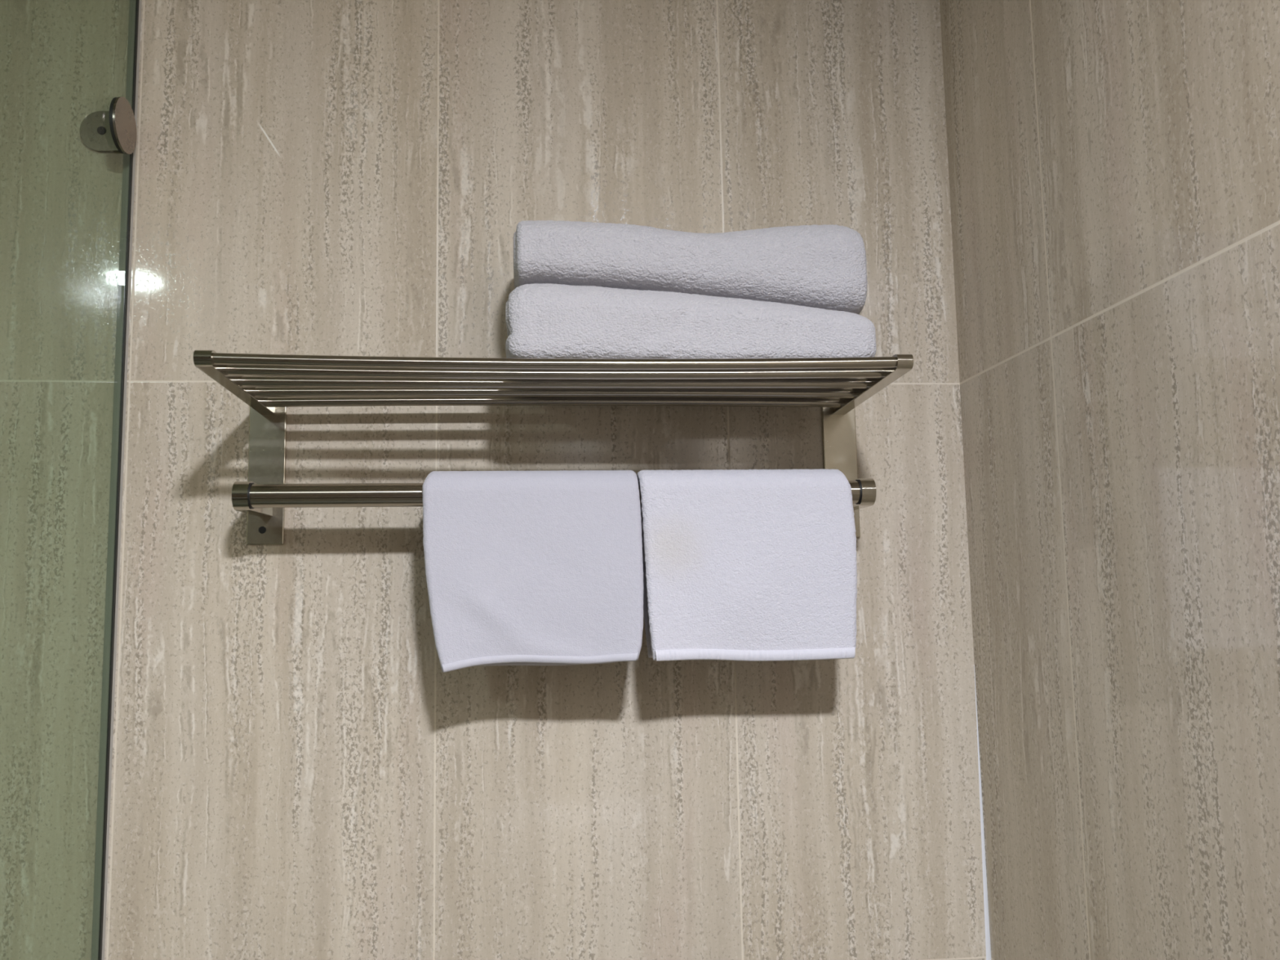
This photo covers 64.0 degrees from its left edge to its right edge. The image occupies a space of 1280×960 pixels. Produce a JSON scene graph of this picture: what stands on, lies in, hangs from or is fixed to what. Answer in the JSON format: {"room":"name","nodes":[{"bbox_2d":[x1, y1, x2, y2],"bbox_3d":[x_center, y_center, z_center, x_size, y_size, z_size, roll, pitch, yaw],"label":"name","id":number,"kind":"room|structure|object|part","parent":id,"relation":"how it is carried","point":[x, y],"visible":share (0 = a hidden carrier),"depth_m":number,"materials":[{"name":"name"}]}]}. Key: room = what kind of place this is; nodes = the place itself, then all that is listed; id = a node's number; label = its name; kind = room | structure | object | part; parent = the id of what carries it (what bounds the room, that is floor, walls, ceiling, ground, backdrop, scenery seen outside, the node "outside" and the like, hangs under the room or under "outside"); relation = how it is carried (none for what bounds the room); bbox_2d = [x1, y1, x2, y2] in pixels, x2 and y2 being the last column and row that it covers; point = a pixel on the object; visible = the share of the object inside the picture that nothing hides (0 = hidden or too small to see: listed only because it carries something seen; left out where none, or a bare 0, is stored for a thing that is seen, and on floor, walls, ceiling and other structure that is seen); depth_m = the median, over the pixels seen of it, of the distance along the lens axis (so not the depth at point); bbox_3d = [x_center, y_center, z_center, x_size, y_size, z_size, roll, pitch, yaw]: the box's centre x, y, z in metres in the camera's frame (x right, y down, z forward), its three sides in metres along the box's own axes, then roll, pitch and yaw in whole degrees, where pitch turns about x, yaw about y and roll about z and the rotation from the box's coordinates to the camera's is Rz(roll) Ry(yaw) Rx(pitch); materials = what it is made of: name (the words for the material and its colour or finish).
{"room":"bathroom","nodes":[
{"label":"bathroom","id":0,"kind":"room"},
{"bbox_2d":[0,0,986,959],"bbox_3d":[-0.596,0.510,0.997,2.102,2.427,0.100,0,-6,-6],"label":"wall","id":1,"kind":"structure","parent":0,"point":[299,773],"depth_m":1.04,"materials":[{"name":"tile"}]},
{"bbox_2d":[80,0,142,959],"bbox_3d":[-0.482,0.459,0.483,0.057,2.210,0.950,0,-6,-6],"label":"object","id":2,"kind":"structure","parent":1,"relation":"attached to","point":[114,130],"depth_m":1.01,"materials":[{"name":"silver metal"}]},
{"bbox_3d":[-0.549,-0.356,1.046,0.043,0.042,0.004,0,-6,-6],"label":"wall plate","id":3,"kind":"part","parent":2,"relation":"part of","materials":[{"name":"metal"}]},
{"bbox_2d":[193,350,913,545],"bbox_3d":[-0.071,-0.024,0.953,0.624,0.152,0.206,0,-6,-6],"label":"towel rack","id":4,"kind":"object","parent":1,"relation":"attached to","point":[836,385],"visible":0.91,"depth_m":0.94,"materials":[{"name":"metal"}]},
{"bbox_3d":[-0.365,-0.086,0.930,0.014,0.019,0.203,0,-6,-6],"label":"shelf arm","id":5,"kind":"part","parent":4,"relation":"part of","materials":[{"name":"metal"}]},
{"bbox_3d":[-0.368,0.018,0.975,0.014,0.027,0.090,0,-6,-6],"label":"rail arm","id":6,"kind":"part","parent":4,"relation":"part of","materials":[{"name":"metal"}]},
{"bbox_3d":[-0.373,-0.011,1.025,0.036,0.152,0.003,0,-6,-6],"label":"wall plate","id":7,"kind":"part","parent":4,"relation":"part of","materials":[{"name":"metal"}]},
{"bbox_2d":[422,470,643,672],"bbox_3d":[-0.099,0.083,0.957,0.203,0.185,0.055,0,-6,-6],"label":"hand towel","id":8,"kind":"object","parent":4,"relation":"hanging from","point":[538,568],"visible":1,"depth_m":0.94,"materials":[{"name":"white fabric"}]},
{"bbox_3d":[-0.079,-0.079,1.031,0.576,0.011,0.010,0,-6,-6],"label":"shelf rod","id":9,"kind":"part","parent":4,"relation":"part of","materials":[{"name":"metal"}]},
{"bbox_3d":[-0.075,-0.085,0.988,0.576,0.011,0.010,0,-6,-6],"label":"shelf rod","id":10,"kind":"part","parent":4,"relation":"part of","materials":[{"name":"metal"}]},
{"bbox_3d":[-0.071,-0.089,0.944,0.576,0.011,0.010,0,-6,-6],"label":"shelf rod","id":11,"kind":"part","parent":4,"relation":"part of","materials":[{"name":"metal"}]},
{"bbox_3d":[-0.067,-0.095,0.902,0.576,0.012,0.010,0,-6,-6],"label":"shelf rod","id":12,"kind":"part","parent":4,"relation":"part of","materials":[{"name":"metal"}]},
{"bbox_3d":[-0.063,-0.100,0.865,0.576,0.013,0.010,0,-6,-6],"label":"shelf rod","id":13,"kind":"part","parent":4,"relation":"part of","materials":[{"name":"metal"}]},
{"bbox_2d":[505,283,875,358],"bbox_3d":[0.042,-0.138,0.979,0.335,0.082,0.157,0,-6,-6],"label":"bath towel","id":14,"kind":"object","parent":4,"relation":"on","point":[543,320],"visible":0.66,"depth_m":0.90,"materials":[{"name":"white fabric"}]},
{"bbox_2d":[513,220,867,314],"bbox_3d":[0.045,-0.197,0.998,0.332,0.094,0.125,0,-6,-6],"label":"bath towel","id":15,"kind":"object","parent":14,"relation":"on","point":[824,266],"visible":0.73,"depth_m":0.94,"materials":[{"name":"white fabric"}]},
{"bbox_2d":[636,469,857,661],"bbox_3d":[0.102,0.081,0.977,0.207,0.184,0.057,0,-6,-6],"label":"hand towel","id":16,"kind":"object","parent":4,"relation":"hanging from","point":[740,565],"visible":0.98,"depth_m":0.96,"materials":[{"name":"white fabric"}]},
{"bbox_3d":[0.212,-0.015,1.082,0.036,0.152,0.003,0,-6,-6],"label":"wall plate","id":17,"kind":"part","parent":4,"relation":"part of","materials":[{"name":"metal"}]},
{"bbox_3d":[0.217,0.015,1.032,0.014,0.027,0.090,0,-6,-6],"label":"rail arm","id":18,"kind":"part","parent":4,"relation":"part of","materials":[{"name":"metal"}]},
{"bbox_3d":[0.221,-0.090,0.987,0.014,0.019,0.203,0,-6,-6],"label":"shelf arm","id":19,"kind":"part","parent":4,"relation":"part of","materials":[{"name":"metal"}]},
{"bbox_2d":[973,664,991,959],"bbox_3d":[0.360,0.899,0.992,0.006,1.420,0.006,0,-6,-6],"label":"trim","id":20,"kind":"structure","parent":1,"relation":"attached to","point":[984,863],"depth_m":1.05,"materials":[{"name":"white plastic"}]},
{"bbox_2d":[939,0,1279,959],"bbox_3d":[0.535,0.348,-0.291,0.100,2.427,2.700,0,-6,-6],"label":"wall","id":21,"kind":"structure","parent":0,"point":[1114,165],"depth_m":0.80,"materials":[{"name":"tile"}]}
]}

